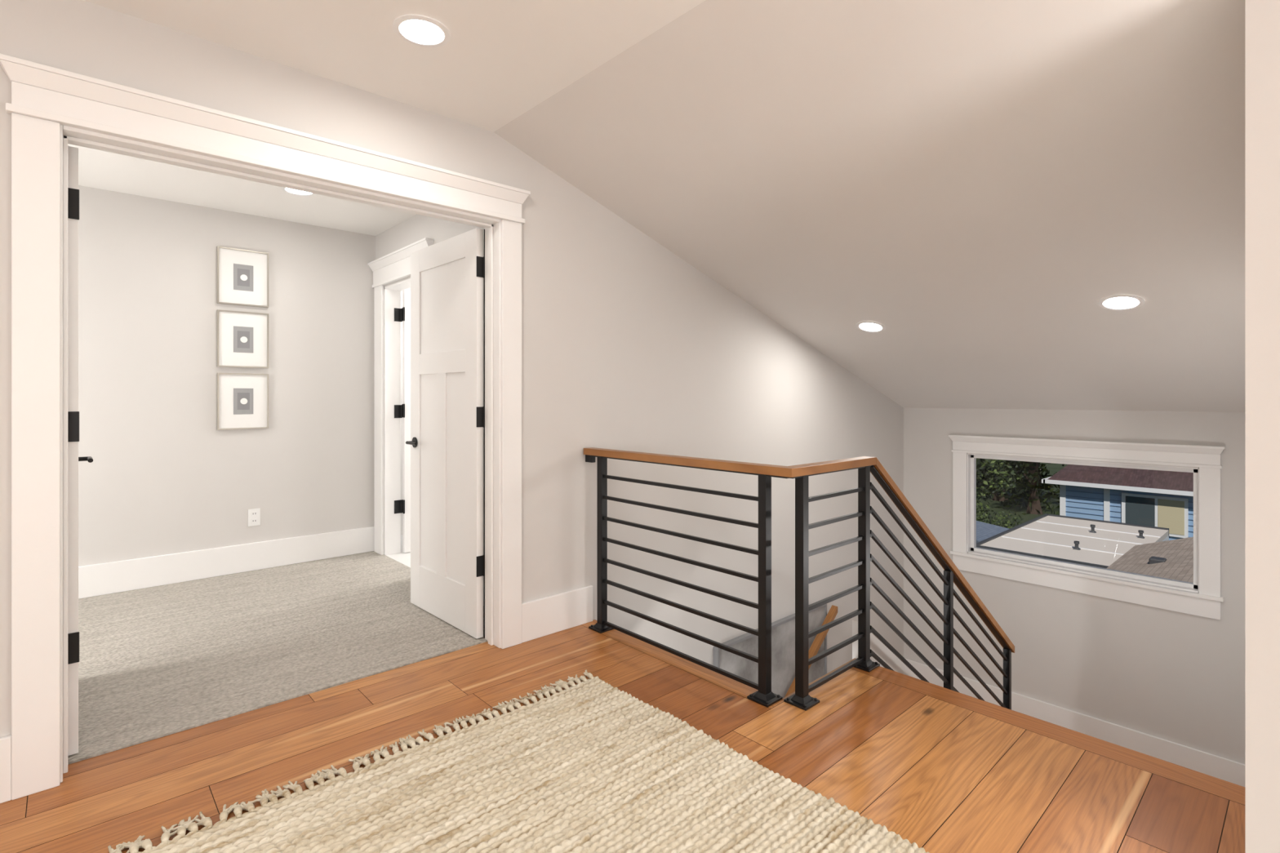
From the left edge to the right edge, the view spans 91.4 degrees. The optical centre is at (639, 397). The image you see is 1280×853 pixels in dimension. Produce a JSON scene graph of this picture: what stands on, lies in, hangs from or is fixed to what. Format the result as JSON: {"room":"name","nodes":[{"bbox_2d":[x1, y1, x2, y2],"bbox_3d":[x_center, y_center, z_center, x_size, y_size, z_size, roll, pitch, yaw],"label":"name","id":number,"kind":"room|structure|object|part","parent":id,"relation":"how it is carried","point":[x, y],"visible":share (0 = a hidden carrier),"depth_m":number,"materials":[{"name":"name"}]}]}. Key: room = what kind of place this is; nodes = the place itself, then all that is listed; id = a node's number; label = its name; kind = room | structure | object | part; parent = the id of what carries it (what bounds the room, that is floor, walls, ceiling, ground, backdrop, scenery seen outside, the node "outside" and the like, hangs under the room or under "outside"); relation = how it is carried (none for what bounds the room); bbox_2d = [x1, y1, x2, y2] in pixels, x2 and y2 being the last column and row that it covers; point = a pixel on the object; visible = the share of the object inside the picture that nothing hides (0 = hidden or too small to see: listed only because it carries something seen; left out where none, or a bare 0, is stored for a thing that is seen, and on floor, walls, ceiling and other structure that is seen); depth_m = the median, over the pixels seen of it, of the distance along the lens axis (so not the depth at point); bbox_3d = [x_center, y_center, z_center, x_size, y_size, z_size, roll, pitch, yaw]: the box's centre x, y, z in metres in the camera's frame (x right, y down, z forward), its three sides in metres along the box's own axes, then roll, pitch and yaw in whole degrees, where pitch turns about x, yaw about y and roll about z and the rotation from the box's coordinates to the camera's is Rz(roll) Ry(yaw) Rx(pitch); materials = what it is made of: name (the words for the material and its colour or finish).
{"room":"stair landing","nodes":[
{"label":"stair landing","id":0,"kind":"room"},
{"bbox_2d":[78,185,375,566],"bbox_3d":[-3.668,0.071,3.474,4.490,2.857,0.120,0,0,-43],"label":"wall","id":1,"kind":"structure","parent":0,"point":[162,478],"depth_m":4.11,"materials":[{"name":"paint"}]},
{"bbox_2d":[217,245,268,307],"bbox_3d":[-2.705,-0.815,4.259,0.300,0.380,0.022,0,0,-43],"label":"picture frame","id":2,"kind":"object","parent":1,"relation":"attached to","point":[242,275],"visible":1,"depth_m":4.25,"materials":[{"name":"silver metal"}]},
{"bbox_2d":[217,309,268,368],"bbox_3d":[-2.705,-0.392,4.259,0.300,0.380,0.022,0,0,-43],"label":"picture frame","id":3,"kind":"object","parent":1,"relation":"attached to","point":[242,337],"visible":1,"depth_m":4.25,"materials":[{"name":"silver metal"}]},
{"bbox_2d":[217,373,268,430],"bbox_3d":[-2.705,0.028,4.259,0.300,0.380,0.022,0,0,-43],"label":"picture frame","id":4,"kind":"object","parent":1,"relation":"attached to","point":[242,398],"visible":1,"depth_m":4.25,"materials":[{"name":"silver metal"}]},
{"bbox_2d":[248,508,260,526],"bbox_3d":[-2.662,0.830,4.309,0.072,0.116,0.010,0,0,-43],"label":"wall outlet","id":5,"kind":"object","parent":1,"relation":"attached to","point":[254,515],"visible":1,"depth_m":4.31,"materials":[{"name":"white plastic"}]},
{"bbox_2d":[78,526,484,605],"bbox_3d":[-2.895,1.099,2.616,4.270,0.190,2.190,0,0,-43],"label":"baseboard","id":6,"kind":"structure","parent":1,"relation":"attached to","point":[113,577],"depth_m":4.15,"materials":[{"name":"white wood"}]},
{"bbox_2d":[67,551,487,764],"bbox_3d":[-2.888,1.347,2.608,4.270,0.306,2.212,0,0,-43],"label":"floor","id":7,"kind":"structure","parent":0,"point":[157,662],"depth_m":3.06,"materials":[{"name":"grey carpet"}]},
{"bbox_2d":[386,534,410,567],"bbox_3d":[-0.639,1.349,5.113,2.430,0.302,2.400,0,0,-43],"label":"floor","id":8,"kind":"structure","parent":0,"point":[402,557],"depth_m":4.68,"materials":[{"name":"tile"}]},
{"bbox_2d":[400,287,410,534],"bbox_3d":[-0.575,0.121,5.206,2.410,2.757,2.550,0,0,-43],"label":"wall","id":9,"kind":"structure","parent":0,"point":[410,287],"depth_m":5.43,"materials":[{"name":"paint"}]},
{"bbox_2d":[375,213,484,555],"bbox_3d":[-1.278,0.071,4.100,0.120,2.857,2.190,0,0,-43],"label":"wall","id":10,"kind":"structure","parent":0,"point":[416,228],"depth_m":4.31,"materials":[{"name":"paint"}]},
{"bbox_2d":[368,237,434,555],"bbox_3d":[-1.680,0.083,4.494,0.180,2.235,1.055,0,0,-43],"label":"trim","id":11,"kind":"structure","parent":10,"relation":"attached to","point":[394,266],"depth_m":4.75,"materials":[{"name":"white wood"}]},
{"bbox_2d":[394,289,410,552],"bbox_3d":[-1.574,0.184,5.003,0.766,2.020,0.144,0,0,-41],"label":"door","id":12,"kind":"structure","parent":10,"relation":"in","point":[406,308],"depth_m":4.80,"materials":[{"name":"white wood"}]},
{"bbox_3d":[-1.850,0.105,4.782,0.058,1.570,0.016,0,0,-43],"label":"door hinge set","id":13,"kind":"part","parent":12,"relation":"part of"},
{"bbox_2d":[0,0,903,737],"bbox_3d":[-0.575,1.546,3.164,8.430,5.707,0.140,0,0,-43],"label":"wall","id":14,"kind":"structure","parent":0,"point":[627,344],"depth_m":3.46,"materials":[{"name":"paint"}]},
{"bbox_2d":[67,146,93,755],"bbox_3d":[-2.139,0.178,2.344,0.144,2.020,0.770,0,0,-43],"label":"door","id":15,"kind":"structure","parent":14,"relation":"in","point":[73,459],"depth_m":2.08,"materials":[{"name":"white wood"}]},
{"bbox_2d":[0,53,530,799],"bbox_3d":[-1.282,0.100,2.515,1.810,2.201,0.248,0,0,-43],"label":"trim","id":16,"kind":"structure","parent":14,"relation":"attached to","point":[51,108],"depth_m":1.99,"materials":[{"name":"white wood"}]},
{"bbox_2d":[0,585,592,803],"bbox_3d":[-1.942,1.105,1.803,4.575,0.190,0.018,0,0,-43],"label":"baseboard","id":17,"kind":"structure","parent":14,"relation":"attached to","point":[547,615],"depth_m":3.14,"materials":[{"name":"white wood"}]},
{"bbox_2d":[405,227,484,639],"bbox_3d":[-1.047,0.178,3.346,0.144,2.020,0.770,0,0,-44],"label":"door","id":18,"kind":"structure","parent":14,"relation":"in","point":[447,410],"depth_m":3.30,"materials":[{"name":"white wood"}]},
{"bbox_2d":[484,229,484,638],"bbox_3d":[-1.332,0.180,2.569,1.554,2.020,0.003,0,0,-43],"label":"trim weatherstrip","id":19,"kind":"structure","parent":14,"relation":"attached to","point":[484,229],"depth_m":3.08,"materials":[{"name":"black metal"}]},
{"bbox_2d":[594,619,855,700],"bbox_3d":[0.822,1.215,2.619,0.592,0.030,2.550,0,0,-43],"label":"trim","id":20,"kind":"structure","parent":14,"relation":"attached to","point":[844,664],"depth_m":2.69,"materials":[{"name":"brown wood"}]},
{"bbox_2d":[713,646,758,684],"bbox_3d":[0.626,1.777,4.143,0.460,0.376,0.039,0,0,-43],"label":"abstract painting","id":21,"kind":"object","parent":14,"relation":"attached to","point":[746,668],"depth_m":4.14},
{"bbox_2d":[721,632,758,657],"bbox_3d":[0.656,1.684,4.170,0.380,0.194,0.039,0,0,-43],"label":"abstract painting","id":22,"kind":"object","parent":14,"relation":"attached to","point":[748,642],"depth_m":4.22},
{"bbox_2d":[771,613,795,697],"bbox_3d":[1.018,1.874,4.502,0.282,0.574,0.039,0,0,-43],"label":"abstract painting","id":23,"kind":"object","parent":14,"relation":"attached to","point":[783,653],"depth_m":4.50},
{"bbox_2d":[784,604,837,697],"bbox_3d":[0.833,2.390,4.285,1.820,1.520,0.109,0,0,-43],"label":"handrail","id":24,"kind":"object","parent":14,"relation":"attached to","point":[833,612],"visible":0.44,"depth_m":4.71,"materials":[{"name":"brown wood"}]},
{"bbox_2d":[808,604,826,631],"bbox_3d":[1.355,1.692,4.811,0.242,0.157,0.039,0,0,-43],"label":"abstract painting","id":25,"kind":"object","parent":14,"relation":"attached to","point":[817,615],"depth_m":4.80},
{"bbox_2d":[808,656,826,683],"bbox_3d":[1.355,2.093,4.811,0.242,0.137,0.039,0,0,-43],"label":"abstract painting","id":26,"kind":"object","parent":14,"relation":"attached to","point":[817,669],"depth_m":4.82},
{"bbox_2d":[852,620,920,679],"bbox_3d":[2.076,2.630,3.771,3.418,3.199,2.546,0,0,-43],"label":"baseboard","id":27,"kind":"structure","parent":14,"relation":"attached to","point":[877,646],"depth_m":3.02,"materials":[{"name":"white wood"}]},
{"bbox_2d":[0,619,1244,852],"bbox_3d":[0.146,1.200,-0.026,5.178,0.001,5.763,0,0,-43],"label":"floor","id":28,"kind":"structure","parent":0,"point":[1094,809],"depth_m":2.08,"materials":[{"name":"brown wood"}]},
{"bbox_2d":[107,669,928,852],"bbox_3d":[-0.067,1.187,0.712,2.515,0.025,3.236,0,0,-43],"label":"area rug","id":29,"kind":"object","parent":28,"relation":"on","point":[589,766],"visible":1,"depth_m":1.83,"materials":[{"name":"fabric"}]},
{"bbox_2d":[583,447,1014,711],"bbox_3d":[1.071,1.455,3.681,2.565,2.370,1.318,0,0,-43],"label":"stair railing","id":30,"kind":"object","parent":28,"relation":"on","point":[865,465],"visible":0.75,"depth_m":2.78,"materials":[{"name":"black metal"}]},
{"bbox_2d":[67,0,1244,412],"bbox_3d":[0.416,-0.606,2.010,8.530,1.501,8.600,0,0,-43],"label":"ceiling","id":31,"kind":"structure","parent":0,"point":[969,180],"depth_m":2.52,"materials":[{"name":"paint"}]},
{"bbox_2d":[280,186,315,195],"bbox_3d":[-2.067,-1.254,3.787,0.188,0.006,0.188,0,0,-43],"label":"recessed light","id":32,"kind":"object","parent":31,"relation":"in","point":[286,189],"visible":0.5,"depth_m":3.83,"materials":[{"name":"white plastic"}]},
{"bbox_2d":[392,13,450,47],"bbox_3d":[-0.748,-1.254,2.142,0.188,0.006,0.188,0,0,-43],"label":"recessed light","id":33,"kind":"object","parent":31,"relation":"in","point":[420,30],"visible":1,"depth_m":2.14,"materials":[{"name":"white plastic"}]},
{"bbox_2d":[856,320,885,332],"bbox_3d":[1.546,-0.472,4.186,0.188,0.060,0.180,0,0,43],"label":"recessed light","id":34,"kind":"object","parent":31,"relation":"in","point":[866,326],"visible":1,"depth_m":4.18,"materials":[{"name":"white plastic"}]},
{"bbox_2d":[1097,293,1144,310],"bbox_3d":[2.442,-0.480,3.171,0.188,0.060,0.180,0,0,43],"label":"recessed light","id":35,"kind":"object","parent":31,"relation":"in","point":[1115,302],"visible":1,"depth_m":3.17,"materials":[{"name":"white plastic"}]},
{"bbox_2d":[903,408,1244,764],"bbox_3d":[3.457,2.225,4.901,0.140,4.350,2.750,0,0,-43],"label":"wall","id":36,"kind":"structure","parent":0,"point":[1178,677],"depth_m":4.73,"materials":[{"name":"paint"}]},
{"bbox_2d":[905,658,1244,786],"bbox_3d":[3.331,2.545,4.921,0.018,0.190,2.550,0,0,-43],"label":"baseboard","id":37,"kind":"structure","parent":36,"relation":"attached to","point":[1229,771],"depth_m":4.69,"materials":[{"name":"white wood"}]},
{"bbox_2d":[948,435,1225,620],"bbox_3d":[3.400,0.924,4.923,0.193,1.181,1.788,0,0,-43],"label":"window","id":38,"kind":"structure","parent":36,"relation":"in","point":[1202,597],"depth_m":4.71,"materials":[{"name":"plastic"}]},
{"bbox_2d":[1244,0,1279,852],"bbox_3d":[1.790,-0.038,-0.353,0.120,2.477,3.060,0,0,-43],"label":"wall","id":39,"kind":"structure","parent":0,"point":[1262,17],"depth_m":0.72,"materials":[{"name":"paint"}]},
{"label":"outside","id":40,"kind":"structure","parent":0,"visible":0},
{"bbox_2d":[976,462,1067,528],"bbox_3d":[28.760,5.750,39.951,83.600,0.100,100.000,0,0,-43],"label":"ground","id":41,"kind":"structure","parent":40,"point":[1053,468],"depth_m":32.78,"materials":[{"name":"green plant"}]},
{"bbox_2d":[976,457,995,472],"bbox_3d":[9.322,2.838,20.646,4.253,6.773,4.474,0,0,-43],"label":"tree","id":42,"kind":"object","parent":41,"relation":"on","point":[977,459],"visible":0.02,"depth_m":19.25,"materials":[{"name":"green plant"}]},
{"bbox_2d":[976,500,998,522],"bbox_3d":[9.270,4.126,18.650,2.461,3.725,2.339,0,0,-32],"label":"tree","id":43,"kind":"object","parent":41,"relation":"on","point":[981,504],"visible":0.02,"depth_m":18.11,"materials":[{"name":"green plant"}]},
{"bbox_2d":[976,520,1008,542],"bbox_3d":[6.958,4.200,15.271,1.900,3.000,3.900,0,0,-43],"label":"building","id":44,"kind":"structure","parent":41,"relation":"on","point":[984,531],"depth_m":14.45,"materials":[{"name":"blue"}]},
{"bbox_2d":[976,458,1019,509],"bbox_3d":[10.574,3.410,20.721,3.402,5.418,3.580,0,0,-25],"label":"tree","id":45,"kind":"object","parent":41,"relation":"on","point":[990,474],"visible":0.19,"depth_m":20.07,"materials":[{"name":"green plant"}]},
{"bbox_2d":[976,505,1023,528],"bbox_3d":[9.409,4.412,17.001,1.914,3.048,2.013,0,0,-44],"label":"tree","id":46,"kind":"object","parent":41,"relation":"on","point":[980,518],"visible":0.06,"depth_m":17.01,"materials":[{"name":"green plant"}]},
{"bbox_2d":[976,459,1052,502],"bbox_3d":[20.481,0.262,34.774,8.080,12.869,8.501,0,0,36],"label":"tree","id":47,"kind":"object","parent":41,"relation":"on","point":[1000,498],"visible":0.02,"depth_m":34.19,"materials":[{"name":"green plant"}]},
{"bbox_2d":[995,460,1064,515],"bbox_3d":[19.368,0.834,31.231,7.230,11.514,7.606,0,0,-32],"label":"tree","id":48,"kind":"object","parent":41,"relation":"on","point":[1034,507],"visible":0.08,"depth_m":30.45,"materials":[{"name":"green plant"}]},
{"bbox_2d":[976,513,1168,568],"bbox_3d":[8.448,4.195,12.085,4.490,3.010,2.190,0,0,-43],"label":"roof","id":49,"kind":"structure","parent":41,"relation":"on","point":[1049,536],"depth_m":11.89,"materials":[{"name":"white metal"}]},
{"bbox_2d":[1072,541,1080,550],"bbox_3d":[7.807,2.675,11.164,0.140,0.190,0.140,0,0,-43],"label":"roof vent","id":50,"kind":"object","parent":49,"relation":"on","point":[1077,543],"visible":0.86,"depth_m":11.14,"materials":[{"name":"grey metal"}]},
{"bbox_2d":[1089,524,1096,533],"bbox_3d":[9.106,2.670,12.559,0.140,0.200,0.140,0,0,-43],"label":"roof vent","id":51,"kind":"object","parent":49,"relation":"on","point":[1092,526],"visible":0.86,"depth_m":12.53,"materials":[{"name":"grey metal"}]},
{"bbox_2d":[1137,529,1144,538],"bbox_3d":[9.686,2.675,12.074,0.140,0.190,0.140,0,0,-43],"label":"roof vent","id":52,"kind":"object","parent":49,"relation":"on","point":[1140,532],"visible":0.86,"depth_m":12.05,"materials":[{"name":"grey metal"}]},
{"bbox_2d":[1041,464,1193,540],"bbox_3d":[19.757,3.200,19.277,8.020,5.000,10.700,0,0,-43],"label":"house","id":53,"kind":"structure","parent":41,"relation":"on","point":[1144,497],"depth_m":19.14,"materials":[{"name":"blue wood"}]},
{"bbox_2d":[1106,537,1193,582],"bbox_3d":[7.596,3.394,7.104,6.800,4.612,4.200,0,0,-43],"label":"building","id":54,"kind":"structure","parent":41,"relation":"on","point":[1179,553],"depth_m":9.24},
{"bbox_2d":[1148,556,1166,564],"bbox_3d":[7.473,2.384,9.013,0.200,0.120,0.180,0,0,-43],"label":"vent box","id":55,"kind":"object","parent":54,"relation":"on","point":[1152,560],"visible":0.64,"depth_m":8.98,"materials":[{"name":"grey metal"}]}
]}

